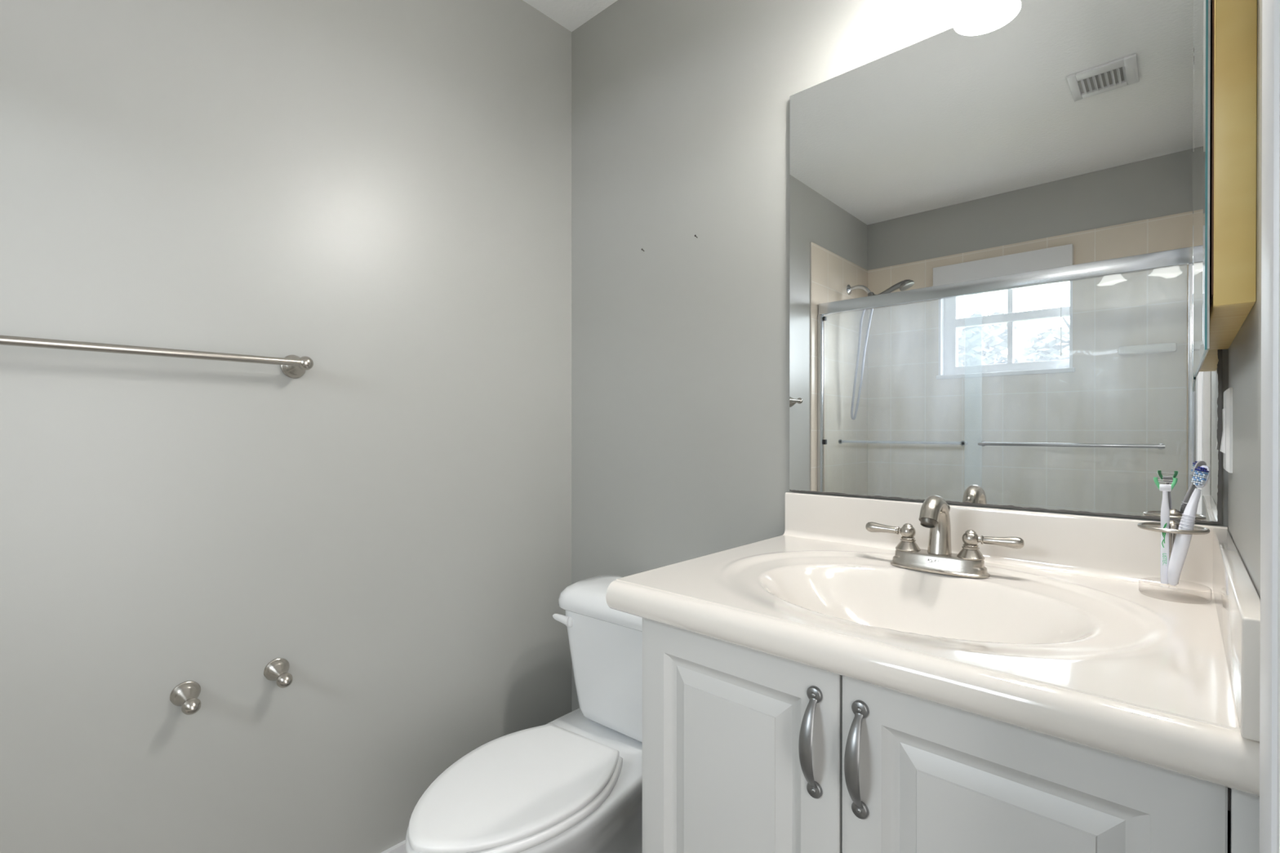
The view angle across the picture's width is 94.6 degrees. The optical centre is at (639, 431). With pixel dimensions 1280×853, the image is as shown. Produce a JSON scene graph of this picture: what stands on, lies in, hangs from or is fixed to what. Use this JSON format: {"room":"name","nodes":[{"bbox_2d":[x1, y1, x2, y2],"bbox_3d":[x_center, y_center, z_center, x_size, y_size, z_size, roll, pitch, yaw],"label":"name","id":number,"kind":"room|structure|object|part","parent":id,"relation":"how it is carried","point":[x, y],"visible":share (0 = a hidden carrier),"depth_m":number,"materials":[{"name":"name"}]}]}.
{"room":"bathroom","nodes":[
{"label":"bathroom","id":0,"kind":"room"},
{"bbox_2d":[0,0,571,852],"bbox_3d":[-1.105,-0.082,1.045,0.100,2.440,2.700,0,0,43],"label":"wall","id":1,"kind":"structure","parent":0,"point":[375,193],"depth_m":1.30,"materials":[{"name":"grey paint"}]},
{"bbox_2d":[0,335,313,378],"bbox_3d":[-0.976,-0.145,1.062,0.077,0.053,0.711,0,0,43],"label":"towel bar","id":2,"kind":"object","parent":1,"relation":"attached to","point":[294,366],"visible":1,"depth_m":1.11,"materials":[{"name":"silver metal"}]},
{"bbox_3d":[-0.765,-0.146,1.315,0.046,0.053,0.053,0,0,43],"label":"post","id":3,"kind":"part","parent":2,"relation":"part of","materials":[{"name":"silver metal"}]},
{"bbox_2d":[169,680,200,715],"bbox_3d":[-0.888,0.525,1.163,0.076,0.050,0.050,0,0,43],"label":"post","id":4,"kind":"object","parent":1,"relation":"attached to","point":[185,695],"visible":1,"depth_m":1.16,"materials":[{"name":"silver metal"}]},
{"bbox_2d":[263,657,293,688],"bbox_3d":[-0.779,0.525,1.282,0.076,0.050,0.050,0,0,43],"label":"post","id":5,"kind":"object","parent":1,"relation":"attached to","point":[277,669],"visible":1,"depth_m":1.28,"materials":[{"name":"silver metal"}]},
{"bbox_2d":[381,840,405,852],"bbox_3d":[-0.780,1.094,1.321,0.012,0.085,1.660,0,0,43],"label":"baseboard","id":6,"kind":"structure","parent":1,"relation":"attached to","point":[400,847],"depth_m":1.50,"materials":[{"name":"white paint"}]},
{"bbox_2d":[522,0,617,31],"bbox_3d":[-0.092,-1.349,0.112,2.850,0.100,2.700,0,0,43],"label":"ceiling","id":7,"kind":"structure","parent":0,"point":[571,15],"depth_m":1.82,"materials":[{"name":"white paint"}]},
{"bbox_2d":[571,0,1228,711],"bbox_3d":[0.824,-0.082,1.041,2.750,2.440,0.100,0,0,43],"label":"wall","id":8,"kind":"structure","parent":0,"point":[681,108],"depth_m":1.60,"materials":[{"name":"grey paint"}]},
{"bbox_2d":[782,492,1227,592],"bbox_3d":[0.615,0.215,1.141,0.738,0.142,0.032,0,0,43],"label":"backsplash","id":9,"kind":"structure","parent":8,"relation":"attached to","point":[1117,548],"depth_m":1.06,"materials":[{"name":"white stone"}]},
{"bbox_2d":[789,0,1222,524],"bbox_3d":[0.624,-0.324,1.150,0.727,0.930,0.008,0,0,43],"label":"wall mirror","id":10,"kind":"object","parent":8,"relation":"attached to","point":[991,214],"visible":0.98,"depth_m":1.09,"materials":[{"name":"white mirror"}]},
{"bbox_2d":[1227,0,1262,598],"bbox_3d":[0.098,-0.079,-0.045,0.100,2.440,2.481,0,0,43],"label":"wall","id":11,"kind":"structure","parent":0,"point":[1245,350],"depth_m":0.62,"materials":[{"name":"grey paint"}]},
{"bbox_2d":[1193,0,1257,377],"bbox_3d":[0.726,-0.487,0.742,0.040,0.808,0.446,0,0,43],"label":"medicine cabinet","id":12,"kind":"object","parent":11,"relation":"attached to","point":[1225,157],"visible":1,"depth_m":0.58,"materials":[{"name":"beige paint"}]},
{"bbox_3d":[0.706,-0.487,0.745,0.003,0.808,0.412,0,0,42],"label":"mirror door","id":13,"kind":"part","parent":12,"relation":"part of","materials":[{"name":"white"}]},
{"bbox_3d":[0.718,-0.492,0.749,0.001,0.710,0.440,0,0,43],"label":"frame","id":14,"kind":"part","parent":12,"relation":"part of","materials":[{"name":"brown wood"}]},
{"bbox_2d":[1219,387,1232,472],"bbox_3d":[0.844,-0.002,0.850,0.011,0.119,0.070,0,0,43],"label":"switch plate","id":15,"kind":"object","parent":11,"relation":"attached to","point":[1226,446],"visible":1,"depth_m":0.82,"materials":[{"name":"white plastic"}]},
{"bbox_2d":[1259,0,1279,852],"bbox_3d":[0.153,0.096,0.015,0.130,2.090,0.880,0,0,43],"label":"trim","id":16,"kind":"structure","parent":11,"relation":"attached to","point":[1269,673],"depth_m":0.34,"materials":[{"name":"white paint"}]},
{"bbox_3d":[-0.092,1.191,0.120,2.850,0.100,2.700,0,0,43],"label":"floor","id":17,"kind":"structure","parent":0,"visible":0},
{"bbox_2d":[405,574,642,852],"bbox_3d":[-0.195,0.775,1.373,0.417,0.724,0.755,0,0,43],"label":"toilet","id":18,"kind":"object","parent":17,"relation":"on","point":[571,783],"visible":0.79,"depth_m":1.31,"materials":[{"name":"white ceramic"}]},
{"bbox_3d":[-0.273,0.747,1.260,0.339,0.018,0.472,0,0,43],"label":"lid","id":19,"kind":"part","parent":18,"relation":"part of","materials":[{"name":"white plastic"}]},
{"bbox_3d":[-0.273,0.766,1.260,0.350,0.019,0.484,0,0,43],"label":"seat","id":20,"kind":"part","parent":18,"relation":"part of","materials":[{"name":"white plastic"}]},
{"bbox_3d":[-0.208,0.506,1.589,0.066,0.031,0.024,0,0,43],"label":"flush lever","id":21,"kind":"part","parent":18,"relation":"part of","materials":[{"name":"white plastic"}]},
{"bbox_3d":[-0.198,0.957,1.360,0.378,0.360,0.729,0,0,43],"label":"bowl","id":22,"kind":"part","parent":18,"relation":"part of","materials":[{"name":"white ceramic"}]},
{"bbox_3d":[-0.019,0.445,1.563,0.417,0.064,0.234,0,0,43],"label":"tank lid","id":23,"kind":"part","parent":18,"relation":"part of","materials":[{"name":"white ceramic"}]},
{"bbox_3d":[-0.018,0.627,1.565,0.380,0.298,0.192,0,0,40],"label":"tank","id":24,"kind":"part","parent":18,"relation":"part of","materials":[{"name":"white ceramic"}]},
{"bbox_2d":[642,617,1259,852],"bbox_3d":[0.434,0.715,0.920,0.699,0.847,0.581,0,0,43],"label":"vanity cabinet","id":25,"kind":"object","parent":17,"relation":"on","point":[745,750],"visible":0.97,"depth_m":0.71,"materials":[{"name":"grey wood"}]},
{"bbox_3d":[0.130,0.660,0.858,0.334,0.726,0.019,0,0,43],"label":"door","id":26,"kind":"part","parent":25,"relation":"part of","materials":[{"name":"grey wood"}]},
{"bbox_3d":[0.214,0.397,0.746,0.020,0.142,0.030,0,0,43],"label":"handle","id":27,"kind":"part","parent":25,"relation":"part of","materials":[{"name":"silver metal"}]},
{"bbox_3d":[0.258,0.397,0.706,0.020,0.142,0.030,0,0,43],"label":"handle","id":28,"kind":"part","parent":25,"relation":"part of","materials":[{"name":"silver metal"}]},
{"bbox_2d":[605,492,1260,796],"bbox_3d":[0.422,0.261,0.930,0.738,0.232,0.606,0,0,43],"label":"countertop","id":29,"kind":"structure","parent":25,"relation":"on","point":[1061,640],"depth_m":0.81,"materials":[{"name":"white stone"}]},
{"bbox_2d":[865,495,1024,578],"bbox_3d":[0.530,0.181,1.057,0.263,0.137,0.115,0,0,43],"label":"faucet","id":30,"kind":"object","parent":29,"relation":"on","point":[939,558],"visible":1,"depth_m":1.04,"materials":[{"name":"silver metal"}]},
{"bbox_3d":[0.468,0.185,1.134,0.068,0.020,0.020,0,0,43],"label":"lever","id":31,"kind":"part","parent":30,"relation":"part of","materials":[{"name":"silver metal"}]},
{"bbox_3d":[0.500,0.208,1.102,0.043,0.024,0.043,0,0,43],"label":"handle","id":32,"kind":"part","parent":30,"relation":"part of","materials":[{"name":"silver metal"}]},
{"bbox_3d":[0.524,0.172,1.051,0.041,0.118,0.097,0,0,43],"label":"spout","id":33,"kind":"part","parent":30,"relation":"part of","materials":[{"name":"silver metal"}]},
{"bbox_3d":[0.537,0.234,1.065,0.164,0.030,0.058,0,0,43],"label":"plate","id":34,"kind":"part","parent":30,"relation":"part of","materials":[{"name":"silver metal"}]},
{"bbox_3d":[0.578,0.208,1.031,0.043,0.024,0.043,0,0,43],"label":"handle","id":35,"kind":"part","parent":30,"relation":"part of","materials":[{"name":"silver metal"}]},
{"bbox_3d":[0.613,0.186,1.004,0.068,0.020,0.020,0,0,43],"label":"lever","id":36,"kind":"part","parent":30,"relation":"part of","materials":[{"name":"silver metal"}]},
{"bbox_2d":[1137,520,1212,602],"bbox_3d":[0.789,0.187,0.874,0.082,0.112,0.084,0,0,43],"label":"toothbrush holder","id":37,"kind":"object","parent":29,"relation":"on","point":[1173,530],"visible":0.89,"depth_m":0.87,"materials":[{"name":"silver metal"}]},
{"bbox_2d":[1153,477,1177,584],"bbox_3d":[0.774,0.145,0.870,0.027,0.156,0.011,0,0,43],"label":"dental flosser","id":38,"kind":"object","parent":37,"relation":"in","point":[1165,488],"visible":1,"depth_m":0.87,"materials":[{"name":"white plastic"}]},
{"bbox_3d":[0.769,0.077,0.877,0.009,0.018,0.005,0,0,27],"label":"fork arm","id":39,"kind":"part","parent":38,"relation":"part of","materials":[{"name":"green plastic"}]},
{"bbox_3d":[0.774,0.155,0.870,0.010,0.136,0.011,0,0,43],"label":"flosser handle","id":40,"kind":"part","parent":38,"relation":"part of","materials":[{"name":"white plastic"}]},
{"bbox_3d":[0.781,0.077,0.865,0.005,0.018,0.009,0,0,-32],"label":"fork arm","id":41,"kind":"part","parent":38,"relation":"part of","materials":[{"name":"green plastic"}]},
{"bbox_3d":[0.789,0.143,0.875,0.080,0.006,0.080,0,0,43],"label":"ring plate","id":42,"kind":"part","parent":37,"relation":"part of","materials":[{"name":"silver metal"}]},
{"bbox_3d":[0.789,0.183,0.876,0.014,0.082,0.014,0,0,43],"label":"post","id":43,"kind":"part","parent":37,"relation":"part of","materials":[{"name":"silver metal"}]},
{"bbox_3d":[0.789,0.136,0.875,0.022,0.010,0.022,0,0,43],"label":"knob","id":44,"kind":"part","parent":37,"relation":"part of","materials":[{"name":"silver metal"}]},
{"bbox_2d":[1167,465,1210,586],"bbox_3d":[0.793,0.136,0.854,0.048,0.175,0.020,0,0,26],"label":"toothbrush","id":45,"kind":"object","parent":37,"relation":"in","point":[1180,547],"visible":1,"depth_m":0.85,"materials":[{"name":"white plastic"}]},
{"bbox_3d":[0.789,0.152,0.856,0.039,0.142,0.016,0,0,8],"label":"brush handle","id":46,"kind":"part","parent":45,"relation":"part of","materials":[{"name":"white plastic"}]},
{"bbox_3d":[0.382,0.661,0.627,0.342,0.726,0.019,0,0,43],"label":"door","id":47,"kind":"part","parent":25,"relation":"part of","materials":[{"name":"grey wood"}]}
]}

